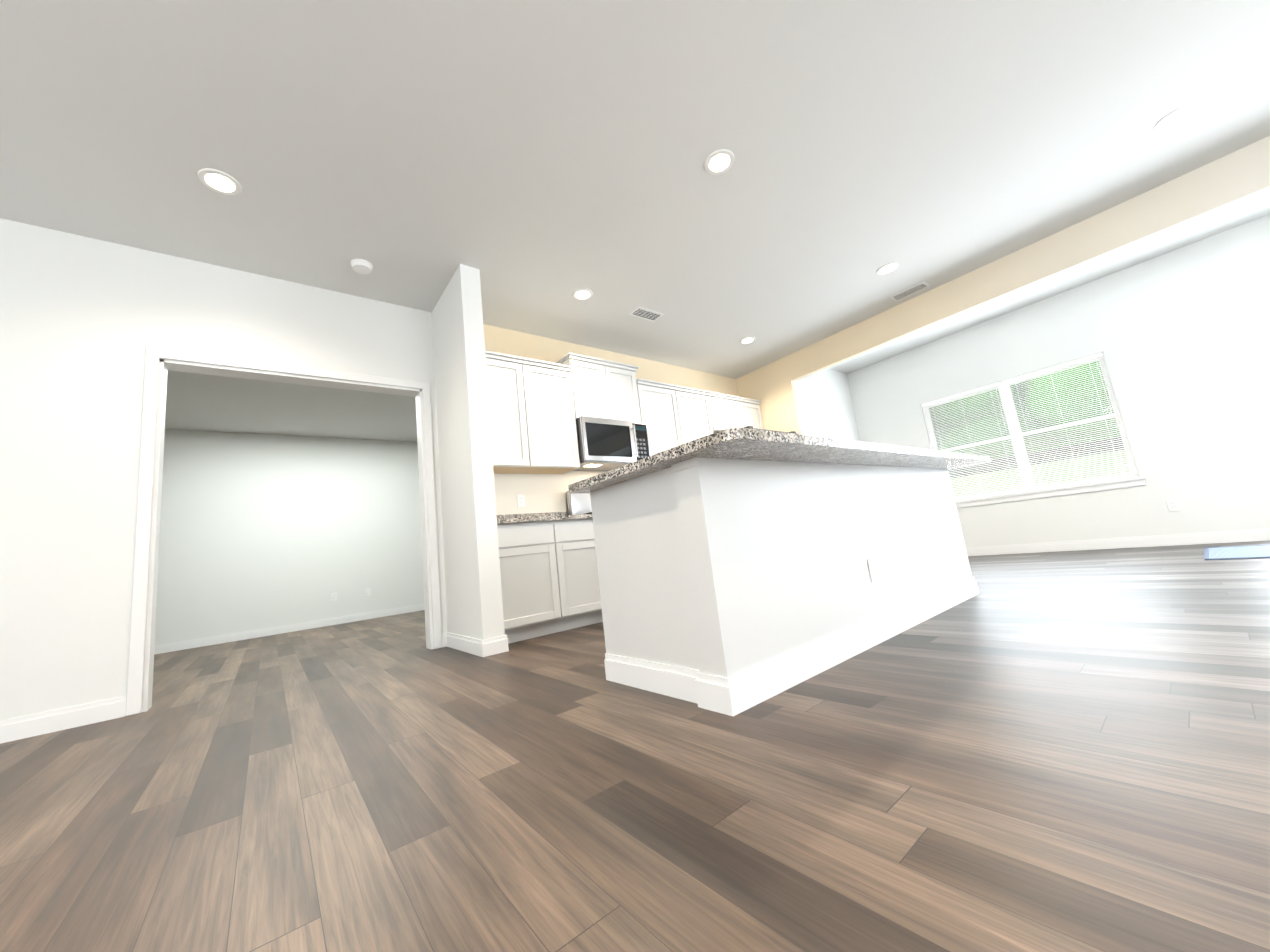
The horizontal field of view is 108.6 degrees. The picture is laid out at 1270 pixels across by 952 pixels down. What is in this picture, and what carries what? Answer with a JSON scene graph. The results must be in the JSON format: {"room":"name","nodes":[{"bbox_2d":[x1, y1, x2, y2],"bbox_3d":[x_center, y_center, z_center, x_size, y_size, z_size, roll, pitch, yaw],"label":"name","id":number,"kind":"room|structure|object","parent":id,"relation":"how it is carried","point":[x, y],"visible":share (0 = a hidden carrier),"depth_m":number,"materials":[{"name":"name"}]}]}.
{"room":"kitchen","nodes":[
{"label":"kitchen","id":0,"kind":"room"},
{"bbox_2d":[0,218,739,720],"bbox_3d":[-1.790,-0.042,3.764,8.940,2.830,0.140,1,-12,-39],"label":"wall","id":1,"kind":"structure","parent":0,"point":[264,530],"depth_m":3.15,"materials":[{"name":"paint"}]},
{"bbox_2d":[0,696,125,743],"bbox_3d":[-3.930,1.256,1.612,2.888,0.105,0.014,1,-12,-39],"label":"baseboard","id":2,"kind":"structure","parent":1,"relation":"attached to","point":[50,722],"depth_m":2.37,"materials":[{"name":"white paint"}]},
{"bbox_2d":[125,347,441,715],"bbox_3d":[-2.320,0.280,3.255,1.665,2.162,0.177,1,-12,-39],"label":"door frame","id":3,"kind":"structure","parent":1,"relation":"attached to","point":[144,594],"depth_m":2.90,"materials":[{"name":"white paint"}]},
{"bbox_2d":[154,604,424,653],"bbox_3d":[-4.926,2.115,6.244,7.200,0.105,0.014,1,-12,-39],"label":"baseboard","id":4,"kind":"structure","parent":1,"relation":"attached to","point":[188,644],"depth_m":6.27,"materials":[{"name":"white paint"}]},
{"bbox_2d":[331,593,336,600],"bbox_3d":[-4.437,1.780,6.725,0.072,0.116,0.007,1,-12,-39],"label":"electrical outlet plate","id":5,"kind":"object","parent":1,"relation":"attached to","point":[333,595],"depth_m":6.72,"materials":[{"name":"white plastic"}]},
{"bbox_2d":[365,588,369,596],"bbox_3d":[-4.098,1.784,6.996,0.072,0.116,0.007,1,-12,-39],"label":"electrical outlet plate","id":6,"kind":"object","parent":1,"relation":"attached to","point":[367,591],"depth_m":6.99,"materials":[{"name":"white plastic"}]},
{"bbox_2d":[485,350,540,473],"bbox_3d":[-1.239,-0.532,4.024,0.572,0.975,0.327,1,-12,-39],"label":"upper cabinet","id":7,"kind":"object","parent":1,"relation":"attached to","point":[513,423],"depth_m":3.97,"materials":[{"name":"white paint"}]},
{"bbox_2d":[517,495,524,506],"bbox_3d":[-1.047,0.229,4.194,0.072,0.116,0.007,1,-12,-39],"label":"electrical outlet plate","id":8,"kind":"object","parent":1,"relation":"attached to","point":[520,498],"depth_m":4.19,"materials":[{"name":"white plastic"}]},
{"bbox_2d":[496,512,566,517],"bbox_3d":[-0.274,0.402,4.761,3.015,0.100,0.021,1,-12,-39],"label":"backsplash","id":9,"kind":"structure","parent":1,"relation":"attached to","point":[507,515],"depth_m":4.14,"materials":[{"name":"stone"}]},
{"bbox_2d":[529,358,579,473],"bbox_3d":[-0.889,-0.529,4.304,0.572,0.975,0.327,1,-12,-39],"label":"upper cabinet","id":10,"kind":"object","parent":1,"relation":"attached to","point":[554,396],"depth_m":4.23,"materials":[{"name":"white paint"}]},
{"bbox_2d":[557,354,616,419],"bbox_3d":[-0.515,-0.829,4.681,0.471,0.634,0.327,1,-12,-39],"label":"upper cabinet","id":11,"kind":"object","parent":1,"relation":"attached to","point":[592,378],"depth_m":4.57,"materials":[{"name":"white paint"}]},
{"bbox_2d":[573,416,649,470],"bbox_3d":[-0.275,-0.310,4.652,0.806,0.442,0.462,1,-12,-39],"label":"over-the-range microwave","id":12,"kind":"object","parent":11,"relation":"attached to","point":[607,444],"visible":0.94,"depth_m":4.47,"materials":[{"name":"silver metal"}]},
{"bbox_2d":[613,362,644,422],"bbox_3d":[-0.245,-0.827,4.898,0.471,0.634,0.327,1,-12,-39],"label":"upper cabinet","id":13,"kind":"object","parent":1,"relation":"attached to","point":[627,389],"depth_m":4.84,"materials":[{"name":"white paint"}]},
{"bbox_2d":[637,378,688,455],"bbox_3d":[0.222,-0.523,5.196,0.629,0.965,0.327,1,-12,-39],"label":"upper cabinet","id":14,"kind":"object","parent":1,"relation":"attached to","point":[664,413],"depth_m":5.10,"materials":[{"name":"white paint"}]},
{"bbox_2d":[681,386,716,441],"bbox_3d":[0.617,-0.519,5.512,0.630,0.965,0.327,1,-12,-39],"label":"upper cabinet","id":15,"kind":"object","parent":1,"relation":"attached to","point":[698,408],"depth_m":5.47,"materials":[{"name":"white paint"}]},
{"bbox_2d":[709,394,744,431],"bbox_3d":[1.063,-0.757,5.932,0.580,0.470,0.327,1,-12,-39],"label":"upper cabinet","id":16,"kind":"object","parent":1,"relation":"attached to","point":[726,410],"depth_m":5.82,"materials":[{"name":"white paint"}]},
{"bbox_2d":[741,398,762,428],"bbox_3d":[1.420,-0.753,6.217,0.581,0.470,0.327,1,-12,-39],"label":"upper cabinet","id":17,"kind":"object","parent":1,"relation":"attached to","point":[750,410],"depth_m":6.16,"materials":[{"name":"white paint"}]},
{"bbox_2d":[428,264,504,639],"bbox_3d":[-1.333,-0.130,3.553,0.148,2.830,0.780,1,-12,-39],"label":"wall","id":18,"kind":"structure","parent":0,"point":[469,486],"depth_m":3.38,"materials":[{"name":"paint"}]},
{"bbox_2d":[442,632,491,656],"bbox_3d":[-1.236,1.204,3.281,0.060,0.105,0.794,1,-12,-39],"label":"baseboard","id":19,"kind":"structure","parent":18,"relation":"attached to","point":[482,648],"depth_m":3.18,"materials":[{"name":"white paint"}]},
{"bbox_2d":[0,541,1269,951],"bbox_3d":[0.007,1.040,2.676,10.700,0.050,12.230,1,-12,-39],"label":"floor","id":20,"kind":"structure","parent":0,"point":[1062,751],"depth_m":1.09,"materials":[{"name":"laminate"}]},
{"bbox_2d":[497,522,572,643],"bbox_3d":[-0.977,0.848,3.698,0.594,0.875,0.608,1,-12,-39],"label":"base cabinet","id":21,"kind":"object","parent":20,"relation":"on","point":[549,570],"depth_m":3.50,"materials":[{"name":"white paint"}]},
{"bbox_2d":[497,514,591,525],"bbox_3d":[-0.856,0.399,3.884,1.008,0.035,0.648,1,-12,-39],"label":"countertop","id":22,"kind":"structure","parent":21,"relation":"on","point":[548,517],"depth_m":3.63,"materials":[{"name":"stone"}]},
{"bbox_2d":[566,491,591,514],"bbox_3d":[-0.076,0.680,4.368,0.810,1.205,0.702,1,-12,-39],"label":"range","id":23,"kind":"object","parent":20,"relation":"on","point":[578,503],"depth_m":4.45,"materials":[{"name":"silver metal"}]},
{"bbox_2d":[565,518,602,628],"bbox_3d":[-0.633,0.851,3.974,0.535,0.875,0.608,1,-12,-39],"label":"base cabinet","id":24,"kind":"object","parent":20,"relation":"on","point":[580,550],"depth_m":3.78,"materials":[{"name":"white paint"}]},
{"bbox_2d":[744,426,796,433],"bbox_3d":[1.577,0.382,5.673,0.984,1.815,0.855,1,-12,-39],"label":"sink","id":25,"kind":"object","parent":20,"relation":"on","point":[751,427],"visible":0.1,"depth_m":5.46,"materials":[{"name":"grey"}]},
{"bbox_2d":[580,456,979,715],"bbox_3d":[1.056,0.444,2.677,2.620,0.875,0.770,1,-12,-39],"label":"kitchen island","id":26,"kind":"object","parent":20,"relation":"on","point":[740,570],"depth_m":1.92,"materials":[{"name":"white paint"}]},
{"bbox_2d":[568,428,990,493],"bbox_3d":[1.043,-0.021,2.648,2.716,0.038,1.040,1,-12,-39],"label":"island countertop","id":27,"kind":"structure","parent":26,"relation":"on","point":[742,443],"depth_m":1.82,"materials":[{"name":"stone"}]},
{"bbox_2d":[867,557,878,582],"bbox_3d":[1.197,0.473,2.292,0.072,0.116,0.007,1,-12,-39],"label":"outlet plate","id":28,"kind":"object","parent":26,"relation":"attached to","point":[872,571],"depth_m":2.29,"materials":[{"name":"white plastic"}]},
{"bbox_2d":[1204,545,1269,559],"bbox_3d":[4.787,0.568,3.458,0.930,0.010,0.605,1,-12,-39],"label":"rug","id":29,"kind":"object","parent":20,"relation":"on","point":[1239,552],"visible":1,"depth_m":3.52,"materials":[{"name":"fabric"}]},
{"bbox_2d":[0,0,1269,441],"bbox_3d":[-0.328,-1.785,3.128,10.700,0.050,12.230,1,-12,-39],"label":"ceiling","id":30,"kind":"structure","parent":0,"point":[536,162],"depth_m":2.61,"materials":[{"name":"white paint"}]},
{"bbox_2d":[197,168,241,194],"bbox_3d":[-2.287,-1.622,2.516,0.180,0.007,0.184,1,-12,-39],"label":"recessed light","id":31,"kind":"object","parent":30,"relation":"in","point":[221,182],"depth_m":2.51,"materials":[{"name":"white plastic"}]},
{"bbox_2d":[350,259,372,274],"bbox_3d":[-1.981,-1.511,3.311,0.140,0.046,0.140,1,-12,-39],"label":"smoke detector","id":32,"kind":"object","parent":30,"relation":"attached to","point":[362,266],"visible":0.98,"depth_m":3.28,"materials":[{"name":"white plastic"}]},
{"bbox_2d":[572,288,592,299],"bbox_3d":[-0.459,-1.599,4.011,0.175,0.007,0.182,1,-12,-39],"label":"recessed light","id":33,"kind":"object","parent":30,"relation":"in","point":[582,293],"depth_m":4.01,"materials":[{"name":"white plastic"}]},
{"bbox_2d":[628,306,664,321],"bbox_3d":[0.115,-1.588,4.493,0.330,0.010,0.170,1,-12,-39],"label":"ceiling vent","id":34,"kind":"object","parent":30,"relation":"in","point":[646,314],"depth_m":4.48,"materials":[{"name":"white plastic"}]},
{"bbox_2d":[704,149,733,174],"bbox_3d":[0.512,-1.911,2.776,0.178,0.007,0.178,1,-12,-39],"label":"recessed light","id":35,"kind":"object","parent":30,"relation":"in","point":[720,161],"depth_m":2.77,"materials":[{"name":"white plastic"}]},
{"bbox_2d":[740,337,754,343],"bbox_3d":[1.317,-1.594,5.355,0.175,0.007,0.175,1,-12,-39],"label":"recessed light","id":36,"kind":"object","parent":30,"relation":"in","point":[746,340],"depth_m":5.35,"materials":[{"name":"white plastic"}]},
{"bbox_2d":[876,262,898,274],"bbox_3d":[2.308,-1.900,4.177,0.180,0.007,0.178,1,-12,-39],"label":"recessed light","id":37,"kind":"object","parent":30,"relation":"in","point":[887,268],"depth_m":4.18,"materials":[{"name":"white plastic"}]},
{"bbox_2d":[889,281,929,301],"bbox_3d":[2.802,-1.880,4.661,0.170,0.010,0.330,1,-12,-39],"label":"ceiling vent","id":38,"kind":"object","parent":30,"relation":"in","point":[922,285],"depth_m":4.65,"materials":[{"name":"white plastic"}]},
{"bbox_2d":[1154,104,1197,130],"bbox_3d":[3.372,-2.238,2.850,0.187,0.007,0.178,1,-12,-39],"label":"recessed light","id":39,"kind":"object","parent":30,"relation":"in","point":[1180,114],"depth_m":2.85,"materials":[{"name":"white plastic"}]},
{"bbox_2d":[736,136,1269,547],"bbox_3d":[4.028,-0.765,3.550,0.140,2.830,7.620,1,-12,-39],"label":"wall","id":40,"kind":"structure","parent":0,"point":[1182,334],"depth_m":4.55,"materials":[{"name":"paint"}]},
{"bbox_2d":[923,353,1145,507],"bbox_3d":[4.543,-0.439,5.441,0.165,1.445,1.855,1,-12,-39],"label":"window","id":41,"kind":"structure","parent":40,"relation":"in","point":[1113,484],"depth_m":5.29,"materials":[{"name":"white plastic"}]},
{"bbox_2d":[921,352,1138,500],"bbox_3d":[4.521,-0.483,5.435,0.052,1.355,1.763,1,-12,-39],"label":"window blinds","id":42,"kind":"object","parent":41,"relation":"attached to","point":[1030,375],"visible":0.88,"depth_m":5.27,"materials":[{"name":"white plastic"}]},
{"bbox_2d":[966,528,1269,555],"bbox_3d":[5.063,0.685,4.692,0.014,0.105,4.880,1,-12,-39],"label":"baseboard","id":43,"kind":"structure","parent":40,"relation":"attached to","point":[1252,534],"depth_m":4.67,"materials":[{"name":"white paint"}]},
{"bbox_2d":[1166,499,1179,511],"bbox_3d":[5.256,0.285,4.459,0.007,0.116,0.072,1,-12,-39],"label":"electrical outlet plate","id":44,"kind":"object","parent":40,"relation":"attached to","point":[1173,504],"depth_m":4.46,"materials":[{"name":"white plastic"}]},
{"label":"outside","id":45,"kind":"structure","parent":0,"visible":0},
{"bbox_2d":[948,437,1129,497],"bbox_3d":[29.866,-2.334,24.435,63.020,7.862,90.000,1,-12,-39],"label":"ground","id":46,"kind":"structure","parent":45,"point":[1043,468],"depth_m":20.77,"materials":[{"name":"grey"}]},
{"bbox_2d":[929,360,1120,459],"bbox_3d":[26.084,-6.485,33.347,24.426,15.936,35.738,1,-12,-39],"label":"trees","id":47,"kind":"object","parent":46,"relation":"on","point":[1029,413],"depth_m":25.91,"materials":[{"name":"green plant"}]}
]}

